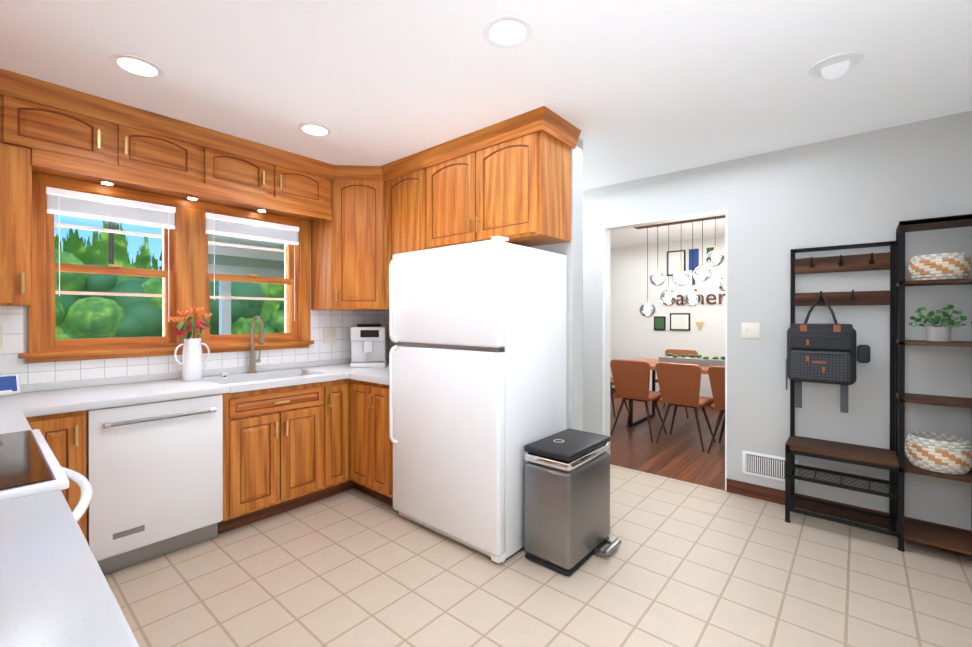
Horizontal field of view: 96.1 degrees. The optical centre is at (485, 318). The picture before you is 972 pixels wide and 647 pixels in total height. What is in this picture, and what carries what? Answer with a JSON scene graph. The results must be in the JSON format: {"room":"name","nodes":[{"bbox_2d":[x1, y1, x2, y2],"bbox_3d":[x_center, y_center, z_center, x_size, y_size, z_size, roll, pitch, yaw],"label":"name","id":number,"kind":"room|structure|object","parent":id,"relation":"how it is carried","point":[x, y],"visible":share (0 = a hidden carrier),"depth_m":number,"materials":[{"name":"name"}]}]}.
{"room":"kitchen","nodes":[
{"label":"kitchen","id":0,"kind":"room"},
{"bbox_2d":[0,490,139,646],"bbox_3d":[-0.923,0.412,0.563,0.824,0.085,0.621,0,0,40],"label":"countertop","id":1,"kind":"structure","parent":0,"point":[55,590],"depth_m":0.68,"materials":[{"name":"white stone"}]},
{"bbox_2d":[23,172,352,362],"bbox_3d":[-1.728,0.059,3.547,0.200,2.520,4.540,0,0,40],"label":"wall","id":2,"kind":"structure","parent":0,"point":[25,329],"depth_m":2.43,"materials":[{"name":"grey paint"}]},
{"bbox_2d":[0,84,115,183],"bbox_3d":[-2.364,-0.973,2.370,0.329,0.310,0.460,0,0,40],"label":"upper cabinet","id":3,"kind":"object","parent":2,"relation":"attached to","point":[39,133],"depth_m":2.27,"materials":[{"name":"brown wood"}]},
{"bbox_2d":[105,116,203,199],"bbox_3d":[-2.074,-0.974,2.710,0.329,0.310,0.433,0,0,40],"label":"upper cabinet","id":4,"kind":"object","parent":2,"relation":"attached to","point":[151,158],"depth_m":2.61,"materials":[{"name":"brown wood"}]},
{"bbox_2d":[18,172,313,362],"bbox_3d":[-2.077,-0.285,3.087,0.247,1.061,1.690,0,0,40],"label":"window","id":5,"kind":"structure","parent":2,"relation":"in","point":[190,277],"depth_m":2.96,"materials":[{"name":"brown wood"}]},
{"bbox_2d":[46,187,175,295],"bbox_3d":[-2.300,-0.362,2.717,0.044,0.768,0.613,0,0,40],"label":"window blind","id":6,"kind":"object","parent":5,"relation":"attached to","point":[79,204],"visible":0.92,"depth_m":2.68,"materials":[{"name":"white fabric"}]},
{"bbox_2d":[205,212,298,320],"bbox_3d":[-1.766,-0.365,3.343,0.044,0.768,0.673,0,0,40],"label":"window blind","id":7,"kind":"object","parent":5,"relation":"attached to","point":[223,225],"visible":0.88,"depth_m":3.31,"materials":[{"name":"white fabric"}]},
{"bbox_2d":[0,306,377,384],"bbox_3d":[-2.012,0.168,3.053,0.008,0.475,3.018,0,0,40],"label":"backsplash","id":8,"kind":"structure","parent":2,"relation":"attached to","point":[342,322],"depth_m":2.87,"materials":[{"name":"tile"}]},
{"bbox_2d":[0,326,2,347],"bbox_3d":[-2.622,0.098,2.318,0.016,0.120,0.075,0,0,40],"label":"switch plate","id":9,"kind":"object","parent":8,"relation":"attached to","point":[1,336],"visible":1,"depth_m":2.35,"materials":[{"name":"beige plastic"}]},
{"bbox_2d":[323,329,335,342],"bbox_3d":[-1.360,0.153,3.799,0.016,0.120,0.120,0,0,40],"label":"switch plate","id":10,"kind":"object","parent":8,"relation":"attached to","point":[329,335],"visible":1,"depth_m":3.80,"materials":[{"name":"beige plastic"}]},
{"bbox_2d":[192,140,275,211],"bbox_3d":[-1.793,-0.975,3.041,0.329,0.310,0.435,0,0,40],"label":"upper cabinet","id":11,"kind":"object","parent":2,"relation":"attached to","point":[241,178],"depth_m":2.95,"materials":[{"name":"brown wood"}]},
{"bbox_2d":[260,156,331,223],"bbox_3d":[-1.499,-0.976,3.386,0.329,0.310,0.472,0,0,40],"label":"upper cabinet","id":12,"kind":"object","parent":2,"relation":"attached to","point":[302,192],"depth_m":3.28,"materials":[{"name":"brown wood"}]},
{"bbox_2d":[311,165,383,310],"bbox_3d":[-1.015,-0.603,3.727,0.623,1.060,0.673,0,0,40],"label":"upper cabinet","id":13,"kind":"object","parent":2,"relation":"attached to","point":[347,246],"depth_m":3.47,"materials":[{"name":"brown wood"}]},
{"bbox_2d":[0,0,971,247],"bbox_3d":[0.689,-1.252,3.788,5.360,0.100,8.050,0,0,40],"label":"ceiling","id":14,"kind":"structure","parent":0,"point":[631,90],"depth_m":2.10,"materials":[{"name":"white paint"}]},
{"bbox_2d":[109,53,164,78],"bbox_3d":[-1.653,-1.192,2.073,0.208,0.008,0.208,0,0,40],"label":"recessed light","id":15,"kind":"object","parent":14,"relation":"in","point":[137,66],"visible":1,"depth_m":2.07,"materials":[{"name":"white plastic"}]},
{"bbox_2d":[297,122,331,136],"bbox_3d":[-1.085,-1.194,2.771,0.208,0.008,0.208,0,0,40],"label":"recessed light","id":16,"kind":"object","parent":14,"relation":"in","point":[314,129],"visible":1,"depth_m":2.76,"materials":[{"name":"white plastic"}]},
{"bbox_2d":[483,15,532,47],"bbox_3d":[0.090,-1.191,1.822,0.208,0.008,0.208,0,0,40],"label":"recessed light","id":17,"kind":"object","parent":14,"relation":"in","point":[508,31],"visible":1,"depth_m":1.81,"materials":[{"name":"white plastic"}]},
{"bbox_2d":[633,215,725,316],"bbox_3d":[2.512,-0.609,5.167,1.550,1.194,0.290,0,0,40],"label":"pendant light","id":18,"kind":"object","parent":14,"relation":"hanging from","point":[681,274],"visible":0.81,"depth_m":5.30,"materials":[{"name":"glass"}]},
{"bbox_2d":[808,52,863,78],"bbox_3d":[1.646,-1.186,2.059,0.208,0.086,0.208,0,0,40],"label":"recessed light","id":19,"kind":"object","parent":14,"relation":"in","point":[836,66],"visible":1,"depth_m":2.04,"materials":[{"name":"white plastic"}]},
{"bbox_2d":[104,394,971,646],"bbox_3d":[0.689,1.368,3.798,5.360,0.100,8.050,0,0,40],"label":"floor","id":20,"kind":"structure","parent":0,"point":[685,564],"depth_m":2.20,"materials":[{"name":"tile"}]},
{"bbox_2d":[0,429,91,521],"bbox_3d":[-1.502,0.781,1.125,0.766,1.087,0.719,0,0,40],"label":"range","id":21,"kind":"object","parent":20,"relation":"on","point":[29,464],"visible":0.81,"depth_m":1.19,"materials":[{"name":"white metal"},{"name":"black glass"}]},
{"bbox_2d":[26,410,86,540],"bbox_3d":[-2.276,0.886,2.257,0.619,0.872,0.242,0,0,40],"label":"base cabinet","id":22,"kind":"object","parent":20,"relation":"on","point":[64,433],"depth_m":2.10,"materials":[{"name":"brown wood"}]},
{"bbox_2d":[0,396,43,433],"bbox_3d":[-2.053,0.408,1.531,0.584,0.085,0.630,0,0,40],"label":"countertop","id":23,"kind":"structure","parent":22,"relation":"on","point":[14,410],"depth_m":1.97,"materials":[{"name":"white stone"}]},
{"bbox_2d":[8,356,388,414],"bbox_3d":[-1.757,0.464,2.837,0.661,0.205,3.002,0,0,40],"label":"countertop","id":24,"kind":"structure","parent":22,"relation":"on","point":[58,397],"depth_m":2.64,"materials":[{"name":"white stone"}]},
{"bbox_2d":[0,374,20,395],"bbox_3d":[-2.575,0.354,2.287,0.065,0.107,0.180,0,0,32],"label":"smart display","id":25,"kind":"object","parent":24,"relation":"on","point":[10,384],"visible":0.98,"depth_m":2.32,"materials":[{"name":"white plastic"}]},
{"bbox_2d":[167,307,212,380],"bbox_3d":[-1.920,0.165,2.847,0.193,0.480,0.264,0,0,40],"label":"vase","id":26,"kind":"object","parent":24,"relation":"on","point":[192,362],"visible":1,"depth_m":2.82,"materials":[{"name":"white ceramic"}]},
{"bbox_2d":[221,372,226,378],"bbox_3d":[-1.769,0.385,2.949,0.026,0.039,0.035,0,0,40],"label":"plug","id":27,"kind":"object","parent":24,"relation":"on","point":[224,375],"visible":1,"depth_m":2.94,"materials":[{"name":"white plastic"}]},
{"bbox_2d":[248,316,263,372],"bbox_3d":[-1.675,0.191,3.222,0.213,0.426,0.094,0,0,40],"label":"faucet","id":28,"kind":"object","parent":24,"relation":"on","point":[253,360],"visible":1,"depth_m":3.24,"materials":[{"name":"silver metal"}]},
{"bbox_2d":[350,324,385,366],"bbox_3d":[-1.017,0.226,3.796,0.280,0.352,0.380,0,0,-12],"label":"coffee machine","id":29,"kind":"object","parent":24,"relation":"on","point":[368,345],"visible":1,"depth_m":3.68,"materials":[{"name":"white plastic"}]},
{"bbox_2d":[86,394,222,574],"bbox_3d":[-1.969,0.887,2.556,0.642,0.865,0.598,0,0,40],"label":"dishwasher","id":30,"kind":"object","parent":20,"relation":"on","point":[155,474],"visible":0.85,"depth_m":2.35,"materials":[{"name":"white metal"}]},
{"bbox_2d":[218,386,345,533],"bbox_3d":[-1.545,0.950,3.115,0.619,0.738,0.791,0,0,40],"label":"base cabinet","id":31,"kind":"object","parent":20,"relation":"on","point":[286,448],"depth_m":2.87,"materials":[{"name":"brown wood"}]},
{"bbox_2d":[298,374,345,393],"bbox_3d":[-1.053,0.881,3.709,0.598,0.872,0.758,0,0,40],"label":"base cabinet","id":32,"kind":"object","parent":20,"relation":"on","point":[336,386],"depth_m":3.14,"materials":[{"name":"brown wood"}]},
{"bbox_2d":[346,379,365,493],"bbox_3d":[-0.701,0.881,3.448,0.275,0.872,0.699,0,0,40],"label":"base cabinet","id":33,"kind":"object","parent":20,"relation":"on","point":[355,389],"depth_m":3.22,"materials":[{"name":"brown wood"}]},
{"bbox_2d":[348,360,388,384],"bbox_3d":[-0.583,0.402,3.334,0.480,0.085,0.722,0,0,40],"label":"countertop","id":34,"kind":"structure","parent":33,"relation":"on","point":[380,375],"depth_m":3.21,"materials":[{"name":"white stone"}]},
{"bbox_2d":[366,382,392,505],"bbox_3d":[-0.496,0.882,3.274,0.263,0.872,0.699,0,0,40],"label":"base cabinet","id":35,"kind":"object","parent":20,"relation":"on","point":[379,447],"depth_m":3.03,"materials":[{"name":"brown wood"}]},
{"bbox_2d":[389,236,566,562],"bbox_3d":[-0.062,0.440,2.844,0.900,1.762,0.781,0,0,40],"label":"fridge","id":36,"kind":"object","parent":20,"relation":"on","point":[478,372],"visible":1,"depth_m":2.52,"materials":[{"name":"white metal"}]},
{"bbox_2d":[524,429,620,575],"bbox_3d":[0.501,1.006,2.471,0.367,0.632,0.504,0,0,40],"label":"trash can","id":37,"kind":"object","parent":20,"relation":"on","point":[567,502],"visible":1,"depth_m":2.33,"materials":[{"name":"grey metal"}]},
{"bbox_2d":[610,377,628,417],"bbox_3d":[1.647,0.878,6.087,0.535,0.868,0.476,0,0,40],"label":"chair","id":38,"kind":"object","parent":20,"relation":"on","point":[611,381],"visible":0.1,"depth_m":5.83,"materials":[{"name":"brown leather"}]},
{"bbox_2d":[610,359,666,442],"bbox_3d":[1.712,0.883,4.919,0.476,0.868,0.535,0,0,40],"label":"chair","id":39,"kind":"object","parent":20,"relation":"on","point":[631,379],"visible":0.98,"depth_m":4.75,"materials":[{"name":"brown leather"}]},
{"bbox_2d":[629,358,708,426],"bbox_3d":[2.585,0.933,5.104,1.950,0.760,0.900,0,0,40],"label":"dining table","id":40,"kind":"object","parent":20,"relation":"on","point":[653,362],"visible":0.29,"depth_m":5.57,"materials":[{"name":"brown wood"}]},
{"bbox_2d":[659,353,724,366],"bbox_3d":[2.680,0.488,5.021,1.300,0.128,0.200,0,0,40],"label":"planter","id":41,"kind":"object","parent":40,"relation":"on","point":[705,361],"visible":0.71,"depth_m":5.13,"materials":[{"name":"grey"}]},
{"bbox_2d":[655,349,697,418],"bbox_3d":[2.625,0.879,6.037,0.476,0.868,0.535,0,0,40],"label":"chair","id":42,"kind":"object","parent":20,"relation":"on","point":[687,353],"visible":0.25,"depth_m":6.17,"materials":[{"name":"brown leather"}]},
{"bbox_2d":[655,362,715,451],"bbox_3d":[2.092,0.884,4.595,0.476,0.868,0.535,0,0,40],"label":"chair","id":43,"kind":"object","parent":20,"relation":"on","point":[679,384],"visible":1,"depth_m":4.43,"materials":[{"name":"brown leather"}]},
{"bbox_2d":[707,365,724,452],"bbox_3d":[2.473,0.885,4.270,0.476,0.868,0.535,0,0,40],"label":"chair","id":44,"kind":"object","parent":20,"relation":"on","point":[716,374],"visible":0.35,"depth_m":4.20,"materials":[{"name":"brown leather"}]},
{"bbox_2d":[785,214,971,554],"bbox_3d":[2.372,0.384,2.659,0.887,1.875,0.295,0,0,40],"label":"hall tree","id":45,"kind":"object","parent":20,"relation":"on","point":[895,461],"visible":0.98,"depth_m":2.69,"materials":[{"name":"black metal"}]},
{"bbox_2d":[786,296,869,412],"bbox_3d":[2.182,0.225,2.803,0.429,0.752,0.181,0,0,40],"label":"backpack","id":46,"kind":"object","parent":45,"relation":"hanging from","point":[822,353],"visible":1,"depth_m":2.77,"materials":[{"name":"grey fabric"}]},
{"bbox_2d":[905,431,971,474],"bbox_3d":[2.576,0.761,2.486,0.277,0.175,0.277,0,0,40],"label":"basket","id":47,"kind":"object","parent":45,"relation":"on","point":[941,453],"visible":1,"depth_m":2.41,"materials":[{"name":"beige wicker"}]},
{"bbox_2d":[908,253,971,279],"bbox_3d":[2.576,-0.287,2.482,0.253,0.143,0.253,0,0,40],"label":"basket","id":48,"kind":"object","parent":45,"relation":"on","point":[941,266],"visible":0.96,"depth_m":2.40,"materials":[{"name":"beige wicker"}]},
{"bbox_2d":[909,304,971,341],"bbox_3d":[2.584,0.025,2.473,0.270,0.210,0.206,0,0,40],"label":"potted plant","id":49,"kind":"object","parent":45,"relation":"on","point":[938,333],"visible":1,"depth_m":2.46,"materials":[{"name":"green plant"}]},
{"bbox_2d":[530,139,582,430],"bbox_3d":[-0.191,0.059,3.577,2.100,2.520,0.140,0,0,40],"label":"wall","id":50,"kind":"structure","parent":0,"point":[572,250],"depth_m":2.88,"materials":[{"name":"grey paint"}]},
{"bbox_2d":[378,311,394,356],"bbox_3d":[-0.597,0.165,3.826,1.141,0.475,0.008,0,0,40],"label":"backsplash","id":51,"kind":"structure","parent":50,"relation":"attached to","point":[383,318],"depth_m":4.11,"materials":[{"name":"tile"}]},
{"bbox_2d":[384,160,423,310],"bbox_3d":[-0.500,-0.602,3.482,0.480,1.060,0.379,0,0,40],"label":"upper cabinet","id":52,"kind":"object","parent":50,"relation":"attached to","point":[403,188],"depth_m":3.35,"materials":[{"name":"brown wood"}]},
{"bbox_2d":[424,144,471,249],"bbox_3d":[-0.132,-0.816,3.167,0.488,0.630,0.379,0,0,40],"label":"upper cabinet","id":53,"kind":"object","parent":50,"relation":"attached to","point":[448,177],"depth_m":3.03,"materials":[{"name":"brown wood"}]},
{"bbox_2d":[472,120,575,246],"bbox_3d":[0.241,-0.814,2.849,0.492,0.630,0.379,0,0,40],"label":"upper cabinet","id":54,"kind":"object","parent":50,"relation":"attached to","point":[510,178],"depth_m":2.69,"materials":[{"name":"brown wood"}]},
{"bbox_2d":[610,236,724,398],"bbox_3d":[3.159,0.046,6.845,5.160,2.520,0.200,0,0,40],"label":"wall","id":55,"kind":"structure","parent":0,"point":[634,334],"depth_m":7.04,"materials":[{"name":"white paint"}]},
{"bbox_2d":[654,316,665,329],"bbox_3d":[2.789,0.076,7.013,0.180,0.220,0.022,0,0,40],"label":"picture frame","id":56,"kind":"object","parent":55,"relation":"attached to","point":[659,322],"visible":0.96,"depth_m":7.00,"materials":[{"name":"black"}]},
{"bbox_2d":[610,388,713,405],"bbox_3d":[3.163,1.252,6.701,4.957,0.109,0.019,0,0,40],"label":"baseboard","id":57,"kind":"structure","parent":55,"relation":"attached to","point":[708,404],"depth_m":6.99,"materials":[{"name":"brown wood"}]},
{"bbox_2d":[667,250,685,275],"bbox_3d":[2.980,-0.869,6.847,0.280,0.390,0.022,0,0,40],"label":"picture frame","id":58,"kind":"object","parent":55,"relation":"attached to","point":[677,259],"visible":0.71,"depth_m":6.83,"materials":[{"name":"black"}]},
{"bbox_2d":[670,313,689,330],"bbox_3d":[3.026,0.052,6.812,0.300,0.270,0.022,0,0,40],"label":"picture frame","id":59,"kind":"object","parent":55,"relation":"attached to","point":[680,321],"visible":0.93,"depth_m":6.80,"materials":[{"name":"black"}]},
{"bbox_2d":[660,289,724,304],"bbox_3d":[3.160,-0.329,6.693,0.961,0.238,0.024,0,0,40],"label":"gather sign","id":60,"kind":"object","parent":55,"relation":"attached to","point":[695,301],"visible":0.54,"depth_m":6.59,"materials":[{"name":"brown wood"}]},
{"bbox_2d":[689,249,698,284],"bbox_3d":[3.178,-0.788,6.679,0.140,0.550,0.020,0,0,40],"label":"framed picture","id":61,"kind":"object","parent":55,"relation":"attached to","point":[695,258],"visible":0.79,"depth_m":6.66,"materials":[{"name":"blue"}]},
{"bbox_2d":[695,322,702,330],"bbox_3d":[3.239,0.117,6.631,0.120,0.140,0.020,0,0,40],"label":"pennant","id":62,"kind":"object","parent":55,"relation":"attached to","point":[699,324],"visible":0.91,"depth_m":6.62,"materials":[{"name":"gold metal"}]},
{"bbox_2d":[705,245,716,264],"bbox_3d":[3.360,-0.942,6.523,0.160,0.280,0.022,0,0,40],"label":"picture frame","id":63,"kind":"object","parent":55,"relation":"attached to","point":[708,249],"visible":0.43,"depth_m":6.53,"materials":[{"name":"white"}]},
{"bbox_2d":[583,110,971,529],"bbox_3d":[0.908,0.056,4.204,5.160,2.520,0.120,0,0,40],"label":"wall","id":64,"kind":"structure","parent":0,"point":[874,186],"depth_m":2.93,"materials":[{"name":"grey paint"}]},
{"bbox_2d":[603,210,726,490],"bbox_3d":[1.495,0.242,3.708,1.012,2.149,0.130,0,0,40],"label":"trim","id":65,"kind":"structure","parent":64,"relation":"attached to","point":[606,330],"depth_m":3.98,"materials":[{"name":"white"}]},
{"bbox_2d":[742,322,759,338],"bbox_3d":[1.952,0.090,3.224,0.115,0.120,0.016,0,0,40],"label":"switch plate","id":66,"kind":"object","parent":64,"relation":"attached to","point":[750,330],"visible":1,"depth_m":3.23,"materials":[{"name":"beige plastic"}]},
{"bbox_2d":[742,450,797,483],"bbox_3d":[2.045,1.070,3.152,0.340,0.170,0.011,0,0,40],"label":"air vent","id":67,"kind":"object","parent":64,"relation":"in","point":[764,465],"visible":0.85,"depth_m":3.17,"materials":[{"name":"white metal"}]},
{"bbox_2d":[727,478,970,532],"bbox_3d":[2.319,1.270,2.915,1.272,0.099,0.017,0,0,40],"label":"baseboard","id":68,"kind":"structure","parent":64,"relation":"attached to","point":[765,493],"depth_m":3.08,"materials":[{"name":"brown wood"}]},
{"label":"outside","id":69,"kind":"structure","parent":0,"visible":0},
{"bbox_2d":[54,214,284,314],"bbox_3d":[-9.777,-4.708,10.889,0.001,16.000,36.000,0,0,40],"label":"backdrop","id":70,"kind":"structure","parent":69,"point":[138,247],"depth_m":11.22,"materials":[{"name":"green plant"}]},
{"bbox_3d":[-5.687,1.854,7.426,10.750,0.100,36.000,0,0,40],"label":"ground","id":71,"kind":"structure","parent":69,"visible":0},
{"bbox_2d":[109,221,113,263],"bbox_3d":[-7.983,-0.603,9.309,0.200,4.800,0.900,0,0,40],"label":"pole","id":72,"kind":"object","parent":71,"relation":"on","point":[111,245],"depth_m":9.27,"materials":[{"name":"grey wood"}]},
{"bbox_2d":[54,249,284,338],"bbox_3d":[-6.885,-0.569,10.013,4.978,4.741,8.373,0,0,40],"label":"tree","id":73,"kind":"object","parent":71,"relation":"on","point":[123,317],"depth_m":7.53,"materials":[{"name":"green plant"}]},
{"bbox_2d":[208,234,284,334],"bbox_3d":[-1.927,0.213,6.282,3.150,3.190,4.856,0,0,40],"label":"porch roof","id":74,"kind":"structure","parent":71,"relation":"on","point":[236,267],"depth_m":6.15,"materials":[{"name":"white"}]}
]}

